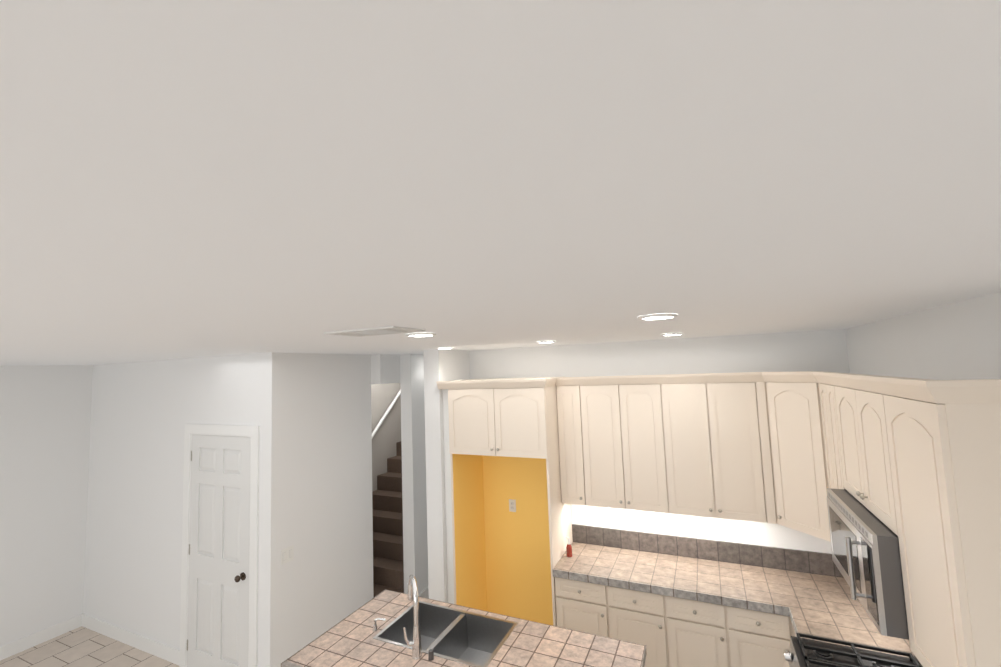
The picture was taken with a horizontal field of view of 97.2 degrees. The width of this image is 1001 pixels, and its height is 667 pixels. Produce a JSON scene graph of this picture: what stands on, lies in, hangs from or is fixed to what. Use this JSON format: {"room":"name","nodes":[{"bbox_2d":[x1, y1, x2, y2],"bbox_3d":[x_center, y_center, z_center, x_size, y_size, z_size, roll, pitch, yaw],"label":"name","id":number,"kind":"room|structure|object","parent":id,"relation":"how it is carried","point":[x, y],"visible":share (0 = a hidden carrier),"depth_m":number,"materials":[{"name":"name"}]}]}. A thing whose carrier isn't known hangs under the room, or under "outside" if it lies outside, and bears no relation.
{"room":"kitchen","nodes":[
{"label":"kitchen","id":0,"kind":"room"},
{"bbox_2d":[0,365,92,646],"bbox_3d":[-5.702,1.560,2.308,0.150,2.750,5.540,-4,-5,24],"label":"wall","id":1,"kind":"structure","parent":0,"point":[45,418],"depth_m":4.46,"materials":[{"name":"white paint"}]},
{"bbox_2d":[0,614,80,660],"bbox_3d":[-5.544,2.870,2.247,0.013,0.120,5.360,-4,-5,24],"label":"baseboard","id":2,"kind":"structure","parent":1,"relation":"attached to","point":[22,644],"depth_m":4.36,"materials":[{"name":"white wood"}]},
{"bbox_2d":[0,598,428,666],"bbox_3d":[-1.280,2.896,2.969,7.450,0.120,10.600,-4,-5,24],"label":"floor","id":3,"kind":"structure","parent":0,"point":[81,646],"depth_m":4.16,"materials":[{"name":"tile"}]},
{"bbox_2d":[372,441,403,596],"bbox_3d":[-0.931,1.785,6.566,1.048,2.660,3.619,-4,-5,24],"label":"staircase","id":4,"kind":"structure","parent":3,"relation":"on","point":[388,564],"depth_m":5.42,"materials":[{"name":"carpet"}]},
{"bbox_2d":[281,605,645,666],"bbox_3d":[-0.190,2.323,2.507,1.874,0.867,0.886,-4,-5,24],"label":"kitchen island","id":5,"kind":"object","parent":3,"relation":"on","point":[453,635],"depth_m":2.91,"materials":[{"name":"white"}]},
{"bbox_2d":[285,589,644,666],"bbox_3d":[-0.198,1.876,2.565,1.892,0.033,0.890,-4,-5,24],"label":"island countertop","id":6,"kind":"structure","parent":5,"relation":"on","point":[352,642],"depth_m":2.62,"materials":[{"name":"beige tile"}]},
{"bbox_2d":[373,618,385,631],"bbox_3d":[-0.778,1.862,2.828,0.080,0.077,0.053,-4,-5,24],"label":"soap dispenser","id":7,"kind":"object","parent":6,"relation":"on","point":[375,628],"visible":1,"depth_m":2.82,"materials":[{"name":"silver metal"}]},
{"bbox_2d":[403,575,421,659],"bbox_3d":[-0.527,1.673,2.646,0.192,0.405,0.218,-4,-5,24],"label":"faucet","id":8,"kind":"object","parent":6,"relation":"on","point":[415,644],"visible":1,"depth_m":2.56,"materials":[{"name":"silver metal"}]},
{"bbox_2d":[428,649,433,660],"bbox_3d":[-0.398,1.839,2.527,0.031,0.045,0.032,-4,-5,24],"label":"air gap","id":9,"kind":"object","parent":6,"relation":"in","point":[431,655],"visible":1,"depth_m":2.52,"materials":[{"name":"silver metal"}]},
{"bbox_2d":[553,576,619,639],"bbox_3d":[0.789,2.385,3.702,0.482,0.870,0.598,-4,-5,24],"label":"base cabinet","id":10,"kind":"object","parent":3,"relation":"on","point":[587,608],"depth_m":3.44,"materials":[{"name":"beige wood"}]},
{"bbox_2d":[616,588,679,666],"bbox_3d":[1.143,2.359,3.540,0.542,0.870,0.598,-4,-5,24],"label":"base cabinet","id":11,"kind":"object","parent":3,"relation":"on","point":[672,601],"depth_m":3.24,"materials":[{"name":"beige wood"}]},
{"bbox_2d":[676,596,715,666],"bbox_3d":[1.514,2.332,3.371,0.524,0.870,0.598,-4,-5,24],"label":"base cabinet","id":12,"kind":"object","parent":3,"relation":"on","point":[695,626],"depth_m":3.12,"materials":[{"name":"beige wood"}]},
{"bbox_2d":[712,600,795,666],"bbox_3d":[1.844,2.304,3.185,0.480,0.870,0.662,-4,-5,24],"label":"base cabinet","id":13,"kind":"object","parent":3,"relation":"on","point":[745,637],"depth_m":2.98,"materials":[{"name":"beige wood"}]},
{"bbox_2d":[552,540,787,611],"bbox_3d":[1.284,1.888,3.495,1.618,0.051,0.618,-4,-5,24],"label":"countertop","id":14,"kind":"structure","parent":13,"relation":"on","point":[662,573],"depth_m":3.39,"materials":[{"name":"beige tile"}]},
{"bbox_2d":[565,536,571,556],"bbox_3d":[0.587,1.832,3.800,0.054,0.159,0.048,-4,-5,24],"label":"soap bottle","id":15,"kind":"object","parent":14,"relation":"on","point":[569,549],"visible":1,"depth_m":3.78,"materials":[{"name":"red plastic"}]},
{"bbox_2d":[776,568,913,656],"bbox_3d":[2.211,1.803,2.878,0.588,0.051,0.972,-4,-5,24],"label":"countertop","id":16,"kind":"structure","parent":13,"relation":"on","point":[820,604],"depth_m":2.82,"materials":[{"name":"beige tile"}]},
{"bbox_2d":[792,628,795,635],"bbox_3d":[2.109,2.243,2.559,0.568,0.870,0.363,-4,-5,24],"label":"base cabinet","id":17,"kind":"object","parent":3,"relation":"on","point":[793,629],"depth_m":2.90,"materials":[{"name":"beige wood"}]},
{"bbox_2d":[784,632,922,666],"bbox_3d":[1.798,2.059,2.089,0.710,1.180,0.758,-4,-5,24],"label":"range","id":18,"kind":"object","parent":3,"relation":"on","point":[803,652],"visible":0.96,"depth_m":2.38,"materials":[{"name":"black metal"}]},
{"bbox_2d":[83,352,373,666],"bbox_3d":[-2.920,1.661,4.740,2.870,2.750,1.210,-4,-5,24],"label":"wall","id":19,"kind":"structure","parent":0,"point":[309,414],"depth_m":4.19,"materials":[{"name":"white paint"}]},
{"bbox_2d":[81,614,179,664],"bbox_3d":[-3.634,2.971,4.309,1.695,0.120,0.013,-4,-5,24],"label":"baseboard","id":20,"kind":"structure","parent":19,"relation":"attached to","point":[152,647],"depth_m":4.27,"materials":[{"name":"white wood"}]},
{"bbox_2d":[187,435,250,666],"bbox_3d":[-2.462,1.919,3.799,0.808,2.032,0.082,-4,-5,24],"label":"closet door","id":21,"kind":"structure","parent":19,"relation":"in","point":[218,604],"depth_m":3.82,"materials":[{"name":"white wood"}]},
{"bbox_2d":[179,424,259,666],"bbox_3d":[-2.450,1.876,3.831,1.002,2.137,0.018,-4,-5,24],"label":"door frame","id":22,"kind":"structure","parent":19,"relation":"attached to","point":[253,432],"depth_m":3.79,"materials":[{"name":"white wood"}]},
{"bbox_2d":[281,545,293,564],"bbox_3d":[-1.790,1.861,3.709,0.008,0.118,0.118,-4,-5,24],"label":"light switch","id":23,"kind":"object","parent":19,"relation":"attached to","point":[287,554],"visible":1,"depth_m":3.71,"materials":[{"name":"white plastic"}]},
{"bbox_2d":[371,354,399,383],"bbox_3d":[-1.278,0.396,4.921,0.130,0.320,0.340,-4,-5,24],"label":"lintel","id":24,"kind":"object","parent":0,"point":[385,368],"visible":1,"depth_m":4.81,"materials":[{"name":"white paint"}]},
{"bbox_2d":[371,354,427,593],"bbox_3d":[-0.967,0.373,6.715,1.350,5.500,3.851,-4,-5,24],"label":"wall","id":25,"kind":"structure","parent":0,"point":[403,422],"depth_m":5.01,"materials":[{"name":"grey paint"}]},
{"bbox_2d":[372,389,400,437],"bbox_3d":[-1.652,1.161,6.257,0.083,2.313,2.609,-4,-5,24],"label":"stair handrail","id":26,"kind":"object","parent":25,"relation":"attached to","point":[385,413],"visible":0.29,"depth_m":6.25,"materials":[{"name":"white wood"}]},
{"bbox_2d":[418,587,428,597],"bbox_3d":[-0.825,2.924,4.968,0.013,0.120,0.453,-4,-5,24],"label":"baseboard","id":27,"kind":"structure","parent":25,"relation":"attached to","point":[425,593],"depth_m":4.93,"materials":[{"name":"white"}]},
{"bbox_2d":[423,349,469,602],"bbox_3d":[-0.360,1.558,4.619,0.170,2.750,1.200,-4,-5,24],"label":"wall","id":28,"kind":"structure","parent":0,"point":[443,365],"depth_m":4.11,"materials":[{"name":"white paint"}]},
{"bbox_2d":[0,0,1000,365],"bbox_3d":[-1.990,-0.049,1.891,7.450,0.120,7.700,-4,-5,24],"label":"ceiling","id":29,"kind":"structure","parent":0,"point":[192,178],"depth_m":0.48,"materials":[{"name":"white paint"}]},
{"bbox_2d":[323,326,424,336],"bbox_3d":[-0.627,-0.008,2.203,0.430,0.008,0.250,-4,-5,24],"label":"ceiling vent","id":30,"kind":"object","parent":29,"relation":"in","point":[377,331],"visible":1,"depth_m":2.16,"materials":[{"name":"white metal"}]},
{"bbox_2d":[405,333,435,336],"bbox_3d":[-0.445,0.008,2.462,0.170,0.010,0.170,-4,-5,24],"label":"recessed light","id":31,"kind":"object","parent":29,"relation":"in","point":[420,334],"visible":1,"depth_m":2.42,"materials":[{"name":"white"}]},
{"bbox_2d":[436,347,452,348],"bbox_3d":[-0.496,0.131,3.924,0.150,0.010,0.150,-4,-5,24],"label":"recessed light","id":32,"kind":"object","parent":29,"relation":"in","point":[444,348],"visible":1,"depth_m":3.87,"materials":[{"name":"white"}]},
{"bbox_2d":[537,341,555,342],"bbox_3d":[0.370,0.069,3.553,0.150,0.010,0.150,-4,-5,24],"label":"recessed light","id":33,"kind":"object","parent":29,"relation":"in","point":[546,341],"visible":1,"depth_m":3.51,"materials":[{"name":"white"}]},
{"bbox_2d":[638,313,677,319],"bbox_3d":[0.701,-0.073,1.973,0.170,0.010,0.170,-4,-5,24],"label":"recessed light","id":34,"kind":"object","parent":29,"relation":"in","point":[657,316],"visible":1,"depth_m":1.93,"materials":[{"name":"white"}]},
{"bbox_2d":[661,333,683,335],"bbox_3d":[1.238,0.007,3.178,0.150,0.010,0.150,-4,-5,24],"label":"recessed light","id":35,"kind":"object","parent":29,"relation":"in","point":[670,334],"visible":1,"depth_m":3.13,"materials":[{"name":"white"}]},
{"bbox_2d":[469,329,849,624],"bbox_3d":[1.145,1.454,4.011,3.420,2.750,0.156,-4,-5,24],"label":"wall","id":36,"kind":"structure","parent":0,"point":[823,350],"depth_m":4.11,"materials":[{"name":"white paint"}]},
{"bbox_2d":[436,377,572,625],"bbox_3d":[0.073,1.647,4.051,1.072,2.449,0.652,-4,-5,24],"label":"upper cabinet","id":37,"kind":"object","parent":36,"relation":"attached to","point":[511,417],"visible":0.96,"depth_m":3.94,"materials":[{"name":"cream painted wood"},{"name":"nickel"}]},
{"bbox_2d":[509,499,515,511],"bbox_3d":[0.118,1.707,4.377,0.072,0.118,0.007,-4,-5,24],"label":"outlet","id":38,"kind":"object","parent":36,"relation":"attached to","point":[512,505],"visible":1,"depth_m":4.38,"materials":[{"name":"white plastic"}]},
{"bbox_2d":[555,377,594,505],"bbox_3d":[0.701,0.942,3.997,0.272,1.098,0.310,-4,-5,24],"label":"upper cabinet","id":39,"kind":"object","parent":36,"relation":"attached to","point":[574,428],"depth_m":3.85,"materials":[{"name":"beige wood"}]},
{"bbox_2d":[586,505,594,517],"bbox_3d":[0.828,1.630,4.061,0.072,0.118,0.007,-4,-5,24],"label":"electrical outlet","id":40,"kind":"object","parent":36,"relation":"attached to","point":[590,511],"visible":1,"depth_m":4.06,"materials":[{"name":"white plastic"}]},
{"bbox_2d":[587,376,634,509],"bbox_3d":[0.926,0.925,3.894,0.447,1.098,0.310,-4,-5,24],"label":"upper cabinet","id":41,"kind":"object","parent":36,"relation":"attached to","point":[611,487],"depth_m":3.72,"materials":[{"name":"beige wood"}]},
{"bbox_2d":[627,374,678,513],"bbox_3d":[1.230,0.903,3.755,0.447,1.098,0.310,-4,-5,24],"label":"upper cabinet","id":42,"kind":"object","parent":36,"relation":"attached to","point":[648,396],"depth_m":3.58,"materials":[{"name":"beige wood"}]},
{"bbox_2d":[671,374,706,516],"bbox_3d":[1.534,0.880,3.616,0.447,1.098,0.310,-4,-5,24],"label":"upper cabinet","id":43,"kind":"object","parent":36,"relation":"attached to","point":[684,405],"depth_m":3.48,"materials":[{"name":"beige wood"}]},
{"bbox_2d":[685,515,694,527],"bbox_3d":[1.590,1.573,3.713,0.072,0.118,0.007,-4,-5,24],"label":"electrical outlet","id":44,"kind":"object","parent":36,"relation":"attached to","point":[689,521],"visible":0.96,"depth_m":3.71,"materials":[{"name":"white plastic"}]},
{"bbox_2d":[695,372,766,522],"bbox_3d":[1.854,0.855,3.444,0.503,1.098,0.357,-4,-5,24],"label":"upper cabinet","id":45,"kind":"object","parent":36,"relation":"attached to","point":[728,421],"depth_m":3.35,"materials":[{"name":"beige wood"}]},
{"bbox_2d":[755,371,822,538],"bbox_3d":[2.219,0.815,3.125,0.646,1.098,0.634,-4,-5,24],"label":"upper cabinet","id":46,"kind":"object","parent":36,"relation":"attached to","point":[782,399],"depth_m":3.11,"materials":[{"name":"beige wood"}]},
{"bbox_2d":[845,292,1000,379],"bbox_3d":[1.280,1.122,0.056,0.150,2.750,7.250,-4,-5,24],"label":"wall","id":47,"kind":"structure","parent":0,"point":[960,340],"depth_m":2.06,"materials":[{"name":"white paint"}]},
{"bbox_2d":[807,371,834,541],"bbox_3d":[2.198,0.784,2.736,0.357,1.098,0.286,-4,-5,24],"label":"upper cabinet","id":48,"kind":"object","parent":47,"relation":"attached to","point":[818,388],"depth_m":2.89,"materials":[{"name":"beige wood"}]},
{"bbox_2d":[823,371,838,488],"bbox_3d":[2.134,0.770,2.541,0.310,1.098,0.289,-4,-5,24],"label":"upper cabinet","id":49,"kind":"object","parent":47,"relation":"attached to","point":[826,375],"depth_m":2.67,"materials":[{"name":"beige wood"}]},
{"bbox_2d":[831,372,858,500],"bbox_3d":[1.997,0.532,2.280,0.310,0.658,0.439,-4,-5,24],"label":"upper cabinet","id":50,"kind":"object","parent":47,"relation":"attached to","point":[838,380],"depth_m":2.45,"materials":[{"name":"beige wood"}]},
{"bbox_2d":[847,373,886,525],"bbox_3d":[1.859,0.512,1.980,0.310,0.658,0.439,-4,-5,24],"label":"upper cabinet","id":51,"kind":"object","parent":47,"relation":"attached to","point":[864,441],"depth_m":2.11,"materials":[{"name":"beige wood"}]},
{"bbox_2d":[827,488,908,639],"bbox_3d":[1.883,1.059,2.116,0.447,0.401,0.762,-4,-5,24],"label":"microwave","id":52,"kind":"object","parent":51,"relation":"attached to","point":[866,558],"visible":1,"depth_m":1.93,"materials":[{"name":"silver metal"}]},
{"bbox_2d":[871,375,1000,666],"bbox_3d":[1.686,0.706,1.571,0.310,1.098,0.537,-4,-5,24],"label":"upper cabinet","id":53,"kind":"object","parent":47,"relation":"attached to","point":[913,465],"depth_m":1.43,"materials":[{"name":"beige wood"}]}
]}

